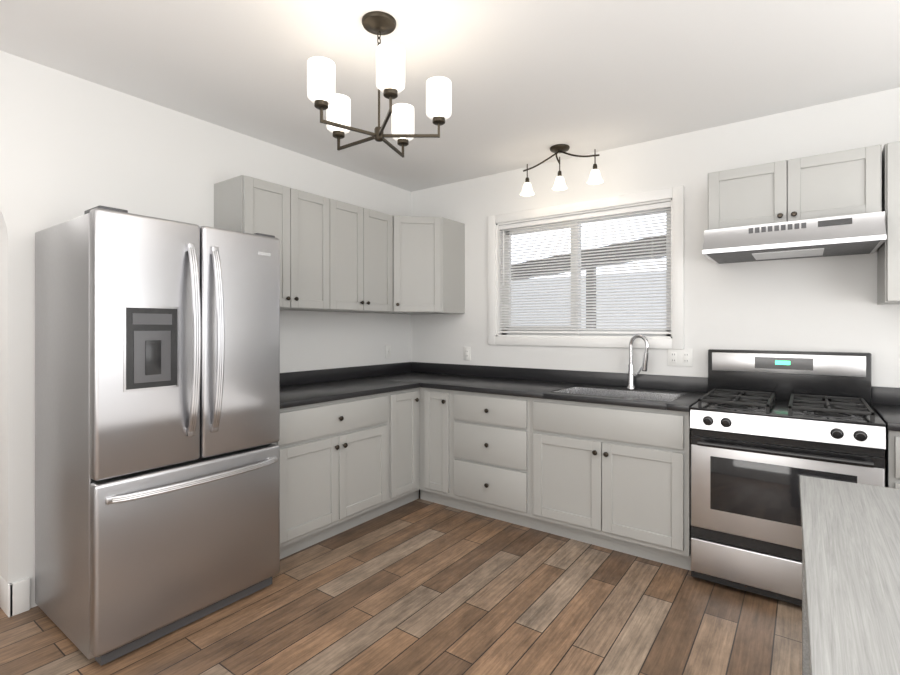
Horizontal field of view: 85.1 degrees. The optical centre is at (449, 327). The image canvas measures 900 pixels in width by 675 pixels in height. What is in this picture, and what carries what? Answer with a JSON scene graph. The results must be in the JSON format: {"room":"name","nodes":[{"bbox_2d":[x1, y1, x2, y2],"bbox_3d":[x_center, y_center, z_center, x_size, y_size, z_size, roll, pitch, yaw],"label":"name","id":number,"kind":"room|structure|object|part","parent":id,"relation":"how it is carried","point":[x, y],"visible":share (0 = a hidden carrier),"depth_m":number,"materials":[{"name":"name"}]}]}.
{"room":"kitchen","nodes":[
{"label":"kitchen","id":0,"kind":"room"},
{"bbox_2d":[0,51,410,607],"bbox_3d":[-2.065,0.031,2.295,0.150,2.570,5.600,0,0,36],"label":"wall","id":1,"kind":"structure","parent":0,"point":[72,147],"depth_m":2.51,"materials":[{"name":"white paint"}]},
{"bbox_2d":[0,576,29,616],"bbox_3d":[-2.887,1.241,2.893,2.218,0.150,5.600,0,0,36],"label":"baseboard","id":2,"kind":"structure","parent":1,"relation":"attached to","point":[14,598],"depth_m":2.25,"materials":[{"name":"white wood"}]},
{"bbox_2d":[214,175,321,310],"bbox_3d":[-1.116,-0.504,3.192,0.328,0.760,0.687,0,0,36],"label":"upper cabinet","id":3,"kind":"object","parent":1,"relation":"attached to","point":[242,203],"depth_m":3.05,"materials":[{"name":"grey wood"}]},
{"bbox_2d":[322,196,393,313],"bbox_3d":[-0.747,-0.504,3.663,0.372,0.760,0.737,0,0,36],"label":"upper cabinet","id":4,"kind":"object","parent":1,"relation":"attached to","point":[337,256],"depth_m":3.54,"materials":[{"name":"grey wood"}]},
{"bbox_2d":[385,345,390,357],"bbox_3d":[-0.534,0.206,4.261,0.016,0.114,0.070,0,0,36],"label":"electrical outlet","id":5,"kind":"object","parent":1,"relation":"attached to","point":[387,351],"visible":1,"depth_m":4.25,"materials":[{"name":"white plastic"}]},
{"bbox_2d":[394,216,464,314],"bbox_3d":[-0.310,-0.504,4.072,0.598,0.760,0.658,0,0,36],"label":"upper cabinet","id":6,"kind":"object","parent":1,"relation":"attached to","point":[429,252],"depth_m":3.88,"materials":[{"name":"grey wood"}]},
{"bbox_2d":[0,489,801,674],"bbox_3d":[-0.747,1.366,1.430,7.400,0.100,5.750,0,0,36],"label":"floor","id":7,"kind":"structure","parent":0,"point":[418,586],"depth_m":2.21,"materials":[{"name":"brown wood"}]},
{"bbox_2d":[35,205,279,665],"bbox_3d":[-1.374,0.422,2.374,0.815,1.787,0.810,0,0,36],"label":"refrigerator","id":8,"kind":"object","parent":7,"relation":"on","point":[157,427],"visible":1,"depth_m":2.08,"materials":[{"name":"grey metal"}]},
{"bbox_3d":[-1.073,0.154,2.156,0.071,1.042,0.746,0,0,36],"label":"handle","id":9,"kind":"part","parent":8,"relation":"part of","materials":[{"name":"silver metal"}]},
{"bbox_2d":[272,391,399,558],"bbox_3d":[-0.912,0.880,3.225,0.618,0.872,0.980,0,0,36],"label":"base cabinet","id":10,"kind":"object","parent":7,"relation":"on","point":[340,459],"depth_m":3.01,"materials":[{"name":"grey wood"}]},
{"bbox_2d":[280,366,419,408],"bbox_3d":[-0.837,0.376,3.294,0.660,0.129,1.230,0,0,36],"label":"countertop","id":11,"kind":"structure","parent":10,"relation":"on","point":[299,388],"depth_m":3.52,"materials":[{"name":"black stone"}]},
{"bbox_2d":[400,387,419,505],"bbox_3d":[-0.586,0.880,3.675,0.618,0.872,0.427,0,0,36],"label":"base cabinet","id":12,"kind":"object","parent":7,"relation":"on","point":[409,398],"depth_m":3.57,"materials":[{"name":"grey wood"}]},
{"bbox_2d":[428,388,451,506],"bbox_3d":[0.087,0.880,3.808,0.245,0.872,0.618,0,0,36],"label":"base cabinet","id":13,"kind":"object","parent":7,"relation":"on","point":[439,400],"depth_m":3.56,"materials":[{"name":"grey wood"}]},
{"bbox_2d":[452,390,571,530],"bbox_3d":[0.445,0.880,3.548,0.638,0.872,0.618,0,0,36],"label":"base cabinet","id":14,"kind":"object","parent":7,"relation":"on","point":[512,455],"depth_m":3.20,"materials":[{"name":"grey wood"}]},
{"bbox_2d":[368,362,707,411],"bbox_3d":[0.441,0.376,3.530,2.451,0.129,0.654,0,0,36],"label":"countertop","id":15,"kind":"structure","parent":14,"relation":"on","point":[511,381],"depth_m":3.41,"materials":[{"name":"black stone"}]},
{"bbox_2d":[554,387,682,401],"bbox_3d":[1.046,0.504,3.082,0.714,0.184,0.394,0,0,36],"label":"sink","id":16,"kind":"object","parent":15,"relation":"in","point":[627,394],"visible":0.08,"depth_m":3.23,"materials":[{"name":"silver metal"}]},
{"bbox_2d":[626,334,648,388],"bbox_3d":[1.240,0.223,3.230,0.156,0.364,0.090,0,0,36],"label":"faucet","id":17,"kind":"object","parent":15,"relation":"on","point":[632,374],"visible":1,"depth_m":3.25,"materials":[{"name":"silver metal"}]},
{"bbox_2d":[690,349,885,605],"bbox_3d":[1.720,0.724,2.547,0.764,1.185,0.693,0,0,36],"label":"gas range","id":18,"kind":"object","parent":7,"relation":"on","point":[768,428],"visible":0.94,"depth_m":2.41,"materials":[{"name":"silver metal"}]},
{"bbox_2d":[799,476,899,674],"bbox_3d":[1.002,0.866,0.574,0.977,0.900,1.339,0,0,36],"label":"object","id":19,"kind":"object","parent":7,"relation":"on","point":[850,578],"visible":1,"depth_m":0.83,"materials":[{"name":"grey wood"}]},
{"bbox_2d":[885,427,899,488],"bbox_3d":[2.446,0.880,2.094,0.915,0.872,0.618,0,0,36],"label":"base cabinet","id":20,"kind":"object","parent":7,"relation":"on","point":[892,451],"depth_m":2.12,"materials":[{"name":"grey wood"}]},
{"bbox_2d":[872,386,899,430],"bbox_3d":[2.446,0.376,2.085,0.942,0.129,0.634,0,0,36],"label":"countertop","id":21,"kind":"structure","parent":20,"relation":"on","point":[885,400],"depth_m":2.54,"materials":[{"name":"black stone"}]},
{"bbox_2d":[0,0,899,191],"bbox_3d":[-0.747,-1.304,1.430,7.400,0.100,5.750,0,0,36],"label":"ceiling","id":22,"kind":"structure","parent":0,"point":[533,81],"depth_m":2.32,"materials":[{"name":"white paint"}]},
{"bbox_2d":[307,11,451,157],"bbox_3d":[-0.310,-1.009,2.021,0.547,0.488,0.570,0,0,36],"label":"chandelier","id":23,"kind":"object","parent":22,"relation":"hanging from","point":[390,73],"visible":1,"depth_m":1.96,"materials":[{"name":"white glass"}]},
{"bbox_3d":[-0.310,-0.933,2.021,0.547,0.141,0.570,0,0,36],"label":"lamp shade","id":24,"kind":"part","parent":23,"relation":"part of","materials":[{"name":"white glass"}]},
{"bbox_2d":[520,144,602,195],"bbox_3d":[0.762,-1.111,3.405,0.608,0.283,0.136,0,0,36],"label":"ceiling spotlight","id":25,"kind":"object","parent":22,"relation":"attached to","point":[560,184],"visible":1,"depth_m":3.38,"materials":[{"name":"white glass"}]},
{"bbox_3d":[0.762,-1.012,3.405,0.608,0.084,0.108,0,0,36],"label":"lamp shade","id":26,"kind":"part","parent":25,"relation":"part of","materials":[{"name":"white glass"}]},
{"bbox_2d":[411,87,899,406],"bbox_3d":[1.728,0.031,3.093,5.350,2.570,0.150,0,0,36],"label":"wall","id":27,"kind":"structure","parent":0,"point":[824,304],"depth_m":3.07,"materials":[{"name":"white paint"}]},
{"bbox_2d":[464,347,470,359],"bbox_3d":[0.144,0.216,4.145,0.070,0.114,0.009,0,0,36],"label":"electrical outlet","id":28,"kind":"object","parent":27,"relation":"attached to","point":[467,353],"visible":1,"depth_m":4.14,"materials":[{"name":"white plastic"}]},
{"bbox_2d":[488,186,683,348],"bbox_3d":[0.954,-0.389,3.643,1.470,1.050,0.170,0,0,36],"label":"window","id":29,"kind":"structure","parent":27,"relation":"in","point":[594,271],"depth_m":3.56,"materials":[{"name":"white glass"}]},
{"bbox_2d":[499,201,670,333],"bbox_3d":[0.931,-0.397,3.613,1.302,0.873,0.052,0,0,36],"label":"window blinds","id":30,"kind":"object","parent":29,"relation":"attached to","point":[610,213],"visible":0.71,"depth_m":3.56,"materials":[{"name":"white plastic"}]},
{"bbox_2d":[668,349,691,366],"bbox_3d":[1.487,0.191,3.170,0.145,0.114,0.009,0,0,36],"label":"electrical outlet","id":31,"kind":"object","parent":27,"relation":"attached to","point":[679,357],"visible":1,"depth_m":3.17,"materials":[{"name":"white plastic"}]},
{"bbox_2d":[708,143,887,229],"bbox_3d":[1.862,-0.712,2.698,0.750,0.345,0.328,0,0,36],"label":"upper cabinet","id":32,"kind":"object","parent":27,"relation":"attached to","point":[863,180],"depth_m":2.53,"materials":[{"name":"grey wood"}]},
{"bbox_2d":[702,211,885,263],"bbox_3d":[1.810,-0.464,2.627,0.746,0.144,0.502,0,0,36],"label":"range hood","id":33,"kind":"object","parent":32,"relation":"attached to","point":[865,233],"visible":1,"depth_m":2.47,"materials":[{"name":"silver metal"}]},
{"bbox_2d":[877,141,899,304],"bbox_3d":[2.379,-0.504,2.322,0.506,0.760,0.328,0,0,36],"label":"upper cabinet","id":34,"kind":"object","parent":27,"relation":"attached to","point":[888,254],"depth_m":2.33,"materials":[{"name":"grey wood"}]},
{"label":"outside","id":35,"kind":"structure","parent":0,"visible":0},
{"bbox_2d":[511,213,665,327],"bbox_3d":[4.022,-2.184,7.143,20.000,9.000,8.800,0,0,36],"label":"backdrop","id":36,"kind":"structure","parent":35,"point":[593,271],"depth_m":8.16,"materials":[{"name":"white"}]}
]}

